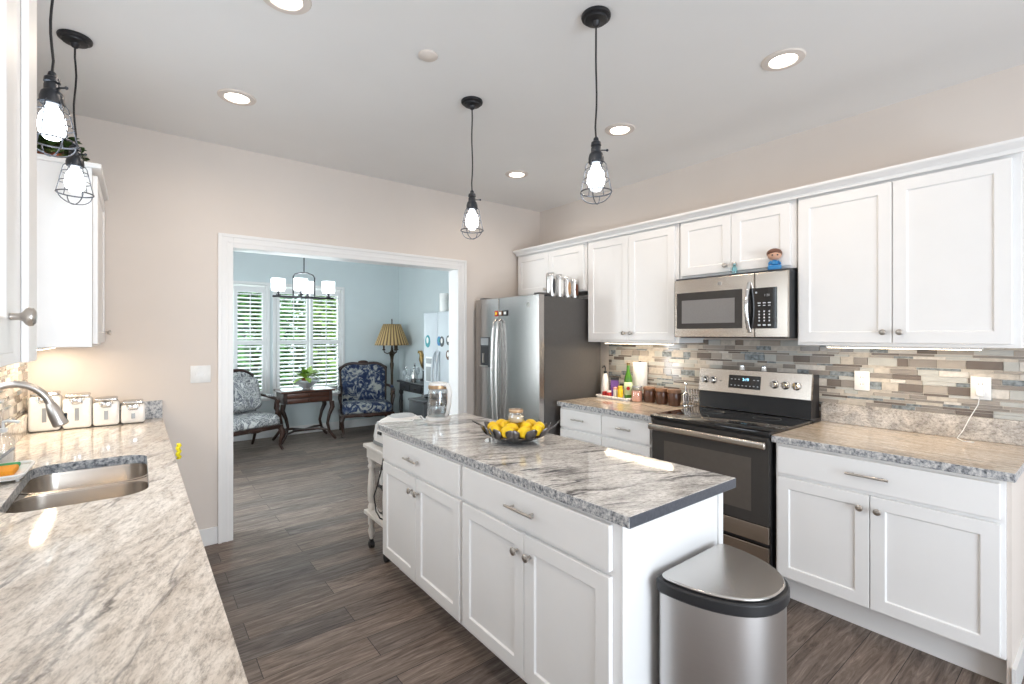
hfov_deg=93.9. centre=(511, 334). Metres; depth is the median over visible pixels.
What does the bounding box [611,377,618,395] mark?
snack packet
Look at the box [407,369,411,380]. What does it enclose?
glass goblet
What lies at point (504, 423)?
lemon
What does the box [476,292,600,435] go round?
refrigerator
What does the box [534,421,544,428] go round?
lemon
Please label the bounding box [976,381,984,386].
socket
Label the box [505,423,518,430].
lemon
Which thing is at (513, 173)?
recessed light
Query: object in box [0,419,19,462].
soap bottle
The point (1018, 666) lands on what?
baseboard
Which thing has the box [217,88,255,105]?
recessed light
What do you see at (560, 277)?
metal canister
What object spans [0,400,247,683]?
countertop
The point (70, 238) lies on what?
upper cabinet
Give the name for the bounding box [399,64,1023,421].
wall
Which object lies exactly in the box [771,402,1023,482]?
countertop
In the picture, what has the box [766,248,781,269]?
figurine
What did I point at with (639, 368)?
paper towel holder
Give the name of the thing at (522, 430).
lemon
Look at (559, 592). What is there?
base cabinet
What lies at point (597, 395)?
serving tray
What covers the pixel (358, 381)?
cushion
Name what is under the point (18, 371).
backsplash
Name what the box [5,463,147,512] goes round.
sink
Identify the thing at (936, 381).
backsplash
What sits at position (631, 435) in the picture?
base cabinet
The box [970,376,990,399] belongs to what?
electrical outlet
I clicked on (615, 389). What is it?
spice jar
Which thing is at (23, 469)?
tray
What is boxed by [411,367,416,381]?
decanter
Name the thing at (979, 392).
charger
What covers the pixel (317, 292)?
plantation shutter
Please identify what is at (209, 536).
baseboard
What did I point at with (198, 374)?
light switch
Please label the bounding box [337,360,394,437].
armchair
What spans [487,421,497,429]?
lemon
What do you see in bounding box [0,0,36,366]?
upper cabinet
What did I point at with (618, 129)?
recessed light
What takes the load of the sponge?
in the tray at (23, 469)
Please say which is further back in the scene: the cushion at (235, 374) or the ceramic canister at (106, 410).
the cushion at (235, 374)
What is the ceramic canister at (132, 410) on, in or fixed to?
on the countertop at (118, 590)
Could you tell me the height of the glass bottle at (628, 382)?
0.301 m
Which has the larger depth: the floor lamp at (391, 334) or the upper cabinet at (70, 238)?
the floor lamp at (391, 334)
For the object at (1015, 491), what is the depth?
1.97 m
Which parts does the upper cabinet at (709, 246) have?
door, door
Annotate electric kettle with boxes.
[426,381,451,420]
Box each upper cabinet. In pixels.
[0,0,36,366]
[37,160,110,347]
[518,242,587,295]
[588,223,703,342]
[680,198,797,278]
[798,152,1023,347]
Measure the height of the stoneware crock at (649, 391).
0.128 m
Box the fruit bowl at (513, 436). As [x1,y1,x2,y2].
[472,418,559,442]
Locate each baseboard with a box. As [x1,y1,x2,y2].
[199,526,217,545]
[233,416,384,441]
[1012,634,1023,683]
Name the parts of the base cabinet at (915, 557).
door, knob, handle, knob, drawer, door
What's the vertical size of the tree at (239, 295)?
3.421 m
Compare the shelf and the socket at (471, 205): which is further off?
the shelf
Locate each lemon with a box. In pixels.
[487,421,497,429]
[489,424,500,433]
[496,419,504,425]
[500,420,509,428]
[500,426,512,437]
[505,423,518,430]
[517,426,530,437]
[520,422,531,428]
[525,419,535,425]
[531,424,542,435]
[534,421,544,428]
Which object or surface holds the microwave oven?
attached to the upper cabinet at (709, 246)
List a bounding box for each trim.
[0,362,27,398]
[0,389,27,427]
[218,233,466,543]
[233,280,344,400]
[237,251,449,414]
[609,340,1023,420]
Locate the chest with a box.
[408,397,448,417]
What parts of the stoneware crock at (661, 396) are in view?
lid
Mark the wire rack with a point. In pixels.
(691, 397)
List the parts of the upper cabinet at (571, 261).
door, door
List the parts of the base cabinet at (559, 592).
door, knob, handle, knob, drawer, door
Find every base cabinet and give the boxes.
[383,432,481,642]
[462,464,722,683]
[560,406,651,457]
[776,443,1006,683]
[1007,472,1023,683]
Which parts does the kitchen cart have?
leg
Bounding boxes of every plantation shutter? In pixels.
[234,286,265,393]
[276,289,309,388]
[310,290,340,390]
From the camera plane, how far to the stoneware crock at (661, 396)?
3.75 m
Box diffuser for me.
[827,347,953,349]
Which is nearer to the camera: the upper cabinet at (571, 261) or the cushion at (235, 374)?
the upper cabinet at (571, 261)
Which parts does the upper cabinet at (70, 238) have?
door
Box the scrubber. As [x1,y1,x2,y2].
[0,462,20,465]
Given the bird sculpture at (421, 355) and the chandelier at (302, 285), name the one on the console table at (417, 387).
the bird sculpture at (421, 355)
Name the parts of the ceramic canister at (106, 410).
lid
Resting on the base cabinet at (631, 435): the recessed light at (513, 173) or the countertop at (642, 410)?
the countertop at (642, 410)
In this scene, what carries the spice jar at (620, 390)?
on the serving tray at (597, 395)
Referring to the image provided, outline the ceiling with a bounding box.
[37,0,1023,211]
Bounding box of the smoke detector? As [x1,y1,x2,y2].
[418,49,437,61]
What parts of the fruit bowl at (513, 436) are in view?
dish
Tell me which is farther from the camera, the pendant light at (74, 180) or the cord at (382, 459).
the cord at (382, 459)
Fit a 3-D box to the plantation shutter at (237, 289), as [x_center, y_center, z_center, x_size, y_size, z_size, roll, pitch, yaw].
[-3.664,0.092,6.683,0.395,1.535,0.065,0,0,-38]
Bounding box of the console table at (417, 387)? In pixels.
[397,378,423,412]
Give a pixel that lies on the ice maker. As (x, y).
(378, 441)
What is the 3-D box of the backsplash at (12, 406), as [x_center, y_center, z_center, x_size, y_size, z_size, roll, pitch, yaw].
[-1.424,0.370,0.993,0.009,0.140,4.519,0,0,-38]
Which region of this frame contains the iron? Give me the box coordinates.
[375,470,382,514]
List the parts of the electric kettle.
lid, handle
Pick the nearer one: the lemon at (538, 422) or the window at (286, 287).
the lemon at (538, 422)
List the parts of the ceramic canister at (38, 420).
lid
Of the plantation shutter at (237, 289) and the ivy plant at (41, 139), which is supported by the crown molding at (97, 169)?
the ivy plant at (41, 139)
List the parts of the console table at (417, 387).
leg, drawer, drawer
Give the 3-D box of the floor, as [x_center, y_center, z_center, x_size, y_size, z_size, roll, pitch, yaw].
[-0.355,1.490,2.838,4.266,0.060,10.410,0,0,-38]
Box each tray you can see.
[0,460,35,481]
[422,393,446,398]
[596,394,631,400]
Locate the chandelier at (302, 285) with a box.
[271,258,334,299]
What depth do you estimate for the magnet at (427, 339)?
5.73 m
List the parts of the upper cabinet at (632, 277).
door, door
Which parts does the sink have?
bowl, bowl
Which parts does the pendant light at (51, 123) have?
cord, bulb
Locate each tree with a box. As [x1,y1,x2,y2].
[233,287,299,389]
[233,294,334,388]
[291,295,336,386]
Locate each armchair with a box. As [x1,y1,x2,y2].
[233,369,285,449]
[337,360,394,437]
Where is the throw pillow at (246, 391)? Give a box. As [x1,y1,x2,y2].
[233,377,261,411]
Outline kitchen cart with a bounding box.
[363,442,389,561]
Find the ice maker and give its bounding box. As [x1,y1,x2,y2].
[373,412,419,446]
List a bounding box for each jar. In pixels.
[508,408,523,422]
[613,387,617,396]
[618,386,622,397]
[632,385,641,401]
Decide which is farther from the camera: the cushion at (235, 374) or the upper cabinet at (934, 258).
the cushion at (235, 374)
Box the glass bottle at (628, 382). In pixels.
[624,363,632,397]
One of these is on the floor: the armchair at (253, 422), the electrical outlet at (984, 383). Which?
the armchair at (253, 422)
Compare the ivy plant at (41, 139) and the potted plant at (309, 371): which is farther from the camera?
the potted plant at (309, 371)
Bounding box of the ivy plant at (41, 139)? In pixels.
[37,128,89,161]
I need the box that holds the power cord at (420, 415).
[375,415,425,437]
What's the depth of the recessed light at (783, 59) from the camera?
2.31 m
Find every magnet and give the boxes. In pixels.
[425,335,429,347]
[440,336,443,346]
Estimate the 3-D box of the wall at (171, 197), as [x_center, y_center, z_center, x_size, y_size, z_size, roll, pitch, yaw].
[-1.298,0.060,4.044,4.206,2.800,0.131,0,0,-38]
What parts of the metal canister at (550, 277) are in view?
lid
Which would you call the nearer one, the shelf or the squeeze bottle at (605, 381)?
the shelf
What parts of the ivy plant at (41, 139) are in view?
pot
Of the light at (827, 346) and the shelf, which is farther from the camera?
the shelf
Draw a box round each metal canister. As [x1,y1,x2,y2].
[546,272,556,296]
[556,274,563,296]
[564,277,571,297]
[572,279,578,297]
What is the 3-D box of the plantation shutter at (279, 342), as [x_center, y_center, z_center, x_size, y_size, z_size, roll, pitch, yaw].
[-3.219,0.092,7.031,0.455,1.535,0.065,0,0,-38]
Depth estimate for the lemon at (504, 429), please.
2.33 m
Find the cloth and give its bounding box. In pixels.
[175,443,181,458]
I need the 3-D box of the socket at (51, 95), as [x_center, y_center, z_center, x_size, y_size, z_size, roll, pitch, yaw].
[-1.514,-0.815,1.582,0.075,0.110,0.066,0,0,-38]
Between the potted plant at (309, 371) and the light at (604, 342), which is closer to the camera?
the light at (604, 342)
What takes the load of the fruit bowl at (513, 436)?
on the countertop at (628, 490)
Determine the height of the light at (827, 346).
0.014 m
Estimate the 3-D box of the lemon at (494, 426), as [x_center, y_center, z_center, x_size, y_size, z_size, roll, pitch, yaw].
[-0.086,0.477,2.399,0.065,0.058,0.065,0,0,12]
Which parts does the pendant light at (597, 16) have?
cord, bulb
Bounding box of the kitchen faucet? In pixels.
[0,381,68,427]
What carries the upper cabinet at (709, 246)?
attached to the wall at (988, 109)
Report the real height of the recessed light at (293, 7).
0.010 m
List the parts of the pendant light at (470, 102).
cord, bulb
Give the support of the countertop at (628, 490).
on the base cabinet at (559, 592)
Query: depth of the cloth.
2.20 m
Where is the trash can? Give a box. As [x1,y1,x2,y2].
[656,544,789,683]
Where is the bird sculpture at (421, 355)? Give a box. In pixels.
[418,351,423,380]
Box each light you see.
[37,0,78,157]
[37,347,55,349]
[55,29,94,204]
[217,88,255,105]
[263,0,311,14]
[460,96,483,239]
[505,170,527,177]
[580,5,611,204]
[604,342,673,344]
[605,123,634,135]
[761,48,805,70]
[826,345,982,349]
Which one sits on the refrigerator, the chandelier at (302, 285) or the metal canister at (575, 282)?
the metal canister at (575, 282)
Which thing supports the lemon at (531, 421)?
in the fruit bowl at (513, 436)
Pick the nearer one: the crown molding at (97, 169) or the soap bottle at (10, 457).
the soap bottle at (10, 457)
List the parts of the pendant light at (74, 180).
cord, bulb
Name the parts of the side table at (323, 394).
leg, leg, drawer, drawer, leg, leg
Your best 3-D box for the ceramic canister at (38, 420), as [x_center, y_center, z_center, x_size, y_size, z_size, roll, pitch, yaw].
[-2.663,0.436,2.729,0.132,0.220,0.153,0,0,-38]
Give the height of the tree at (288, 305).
4.696 m
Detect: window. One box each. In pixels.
[233,284,264,397]
[285,287,339,391]
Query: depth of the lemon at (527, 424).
2.42 m
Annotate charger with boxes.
[957,389,983,442]
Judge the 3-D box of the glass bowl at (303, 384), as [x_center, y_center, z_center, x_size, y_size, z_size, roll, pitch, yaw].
[-2.849,0.681,6.619,0.397,0.129,0.397,0,0,-38]
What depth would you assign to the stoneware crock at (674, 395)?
3.65 m
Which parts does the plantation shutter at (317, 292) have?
tilt rod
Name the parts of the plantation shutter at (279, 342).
tilt rod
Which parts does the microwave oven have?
door, handle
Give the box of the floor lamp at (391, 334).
[375,319,408,401]
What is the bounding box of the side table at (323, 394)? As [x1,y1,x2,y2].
[272,386,336,443]
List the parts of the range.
control knob, oven handle, oven door, control knob, storage drawer, door trim, control knob, control knob, control knob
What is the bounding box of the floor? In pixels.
[204,425,1023,683]
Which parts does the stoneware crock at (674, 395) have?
lid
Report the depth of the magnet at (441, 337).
5.46 m
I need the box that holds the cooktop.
[650,406,812,436]
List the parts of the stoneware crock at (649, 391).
lid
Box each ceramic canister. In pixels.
[28,391,62,432]
[62,392,92,429]
[93,396,119,426]
[121,399,144,423]
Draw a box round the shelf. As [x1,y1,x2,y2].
[364,507,382,527]
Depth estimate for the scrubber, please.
1.90 m
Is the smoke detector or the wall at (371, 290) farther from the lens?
the wall at (371, 290)
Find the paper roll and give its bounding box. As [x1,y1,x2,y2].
[439,293,448,311]
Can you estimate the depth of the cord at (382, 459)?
3.04 m
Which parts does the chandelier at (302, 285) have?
lamp shade, lamp shade, lamp shade, lamp shade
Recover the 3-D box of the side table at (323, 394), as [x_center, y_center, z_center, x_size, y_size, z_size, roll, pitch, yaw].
[-2.871,1.099,6.615,0.747,0.708,0.480,0,0,-38]
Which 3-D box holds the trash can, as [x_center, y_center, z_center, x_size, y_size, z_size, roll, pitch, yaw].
[0.728,1.118,1.545,0.420,0.684,0.345,0,0,-38]
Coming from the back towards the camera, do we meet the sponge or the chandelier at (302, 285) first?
the chandelier at (302, 285)
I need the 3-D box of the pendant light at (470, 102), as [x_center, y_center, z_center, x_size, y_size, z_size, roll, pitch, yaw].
[-0.229,-0.944,2.737,0.134,0.792,0.134,0,0,-38]
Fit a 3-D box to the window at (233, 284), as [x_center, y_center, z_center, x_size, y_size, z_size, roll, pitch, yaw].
[-3.863,0.095,6.617,0.820,1.610,0.045,0,0,-38]
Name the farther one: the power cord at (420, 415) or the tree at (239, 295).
the tree at (239, 295)
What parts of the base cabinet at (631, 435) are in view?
drawer, door, drawer, door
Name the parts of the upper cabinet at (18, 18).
door, knob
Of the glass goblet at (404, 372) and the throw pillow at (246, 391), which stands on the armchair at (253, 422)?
the throw pillow at (246, 391)
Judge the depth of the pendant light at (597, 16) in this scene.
1.98 m
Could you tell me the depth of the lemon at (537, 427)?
2.37 m
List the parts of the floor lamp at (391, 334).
lamp shade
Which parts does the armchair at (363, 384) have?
armrest, leg, frame, seat rail, seat, armrest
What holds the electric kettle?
on the countertop at (628, 490)
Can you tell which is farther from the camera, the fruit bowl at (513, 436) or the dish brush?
the fruit bowl at (513, 436)
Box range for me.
[648,368,818,568]
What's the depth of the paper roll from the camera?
5.70 m
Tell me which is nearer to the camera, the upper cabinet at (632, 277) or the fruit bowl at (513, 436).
the fruit bowl at (513, 436)
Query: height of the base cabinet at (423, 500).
0.876 m
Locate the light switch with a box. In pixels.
[190,365,210,382]
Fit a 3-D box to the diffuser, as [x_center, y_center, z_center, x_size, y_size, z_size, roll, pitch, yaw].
[2.070,0.073,2.569,0.037,0.002,0.648,0,0,-38]
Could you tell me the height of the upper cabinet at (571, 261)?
0.450 m
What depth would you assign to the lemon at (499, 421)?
2.53 m
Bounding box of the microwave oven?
[675,268,797,338]
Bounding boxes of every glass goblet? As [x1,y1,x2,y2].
[402,370,406,380]
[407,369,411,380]
[415,367,419,380]
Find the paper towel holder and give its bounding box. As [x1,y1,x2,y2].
[633,361,646,399]
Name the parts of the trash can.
lid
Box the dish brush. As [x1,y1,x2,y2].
[0,447,14,459]
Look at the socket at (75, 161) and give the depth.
2.13 m
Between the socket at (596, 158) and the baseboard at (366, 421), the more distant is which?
the baseboard at (366, 421)
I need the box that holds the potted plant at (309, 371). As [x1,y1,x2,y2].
[290,366,322,382]
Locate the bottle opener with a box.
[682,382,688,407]
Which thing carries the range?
on the floor
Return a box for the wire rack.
[686,388,699,405]
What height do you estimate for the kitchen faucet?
0.382 m
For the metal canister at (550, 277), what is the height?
0.210 m
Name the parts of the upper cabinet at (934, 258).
door, knob, knob, door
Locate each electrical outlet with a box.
[854,371,869,390]
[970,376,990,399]
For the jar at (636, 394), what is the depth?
3.89 m
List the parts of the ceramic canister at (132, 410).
lid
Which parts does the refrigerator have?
control panel, freezer door, handle, handle, fridge door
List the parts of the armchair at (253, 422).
frame, leg, seat, seat rail, armrest, leg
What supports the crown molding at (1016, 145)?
attached to the wall at (988, 109)
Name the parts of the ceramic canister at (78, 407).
clamp plate, lid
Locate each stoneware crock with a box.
[643,386,655,402]
[655,388,668,404]
[667,389,681,405]
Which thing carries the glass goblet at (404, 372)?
on the console table at (417, 387)
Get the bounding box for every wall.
[26,107,539,529]
[233,251,398,426]
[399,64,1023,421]
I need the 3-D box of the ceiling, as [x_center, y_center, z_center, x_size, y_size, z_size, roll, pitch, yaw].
[-0.355,-1.380,2.838,4.266,0.080,10.410,0,0,-38]
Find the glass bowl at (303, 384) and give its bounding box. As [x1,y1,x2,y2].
[292,378,320,388]
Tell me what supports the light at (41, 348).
attached to the upper cabinet at (70, 238)
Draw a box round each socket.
[39,71,68,108]
[65,143,86,168]
[466,190,480,210]
[588,137,608,165]
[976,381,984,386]
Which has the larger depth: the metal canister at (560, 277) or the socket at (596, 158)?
the metal canister at (560, 277)
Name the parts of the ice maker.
lid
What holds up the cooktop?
in the range
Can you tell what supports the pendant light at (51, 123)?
hanging from the ceiling
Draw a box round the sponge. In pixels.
[0,464,18,476]
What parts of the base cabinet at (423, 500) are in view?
door, handle, drawer, door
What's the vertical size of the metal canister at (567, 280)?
0.188 m
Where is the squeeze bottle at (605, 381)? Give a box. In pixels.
[601,365,608,394]
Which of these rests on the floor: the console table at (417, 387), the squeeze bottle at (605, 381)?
the console table at (417, 387)
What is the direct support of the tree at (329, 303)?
on the lawn
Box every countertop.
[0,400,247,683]
[377,413,735,528]
[557,397,705,420]
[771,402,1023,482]
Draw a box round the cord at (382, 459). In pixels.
[373,459,383,519]
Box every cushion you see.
[233,372,254,413]
[341,364,384,401]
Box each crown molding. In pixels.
[37,153,108,200]
[513,137,1023,256]
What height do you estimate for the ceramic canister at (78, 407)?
0.200 m
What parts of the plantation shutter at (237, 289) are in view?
tilt rod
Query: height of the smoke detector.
0.012 m
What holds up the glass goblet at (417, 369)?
on the console table at (417, 387)

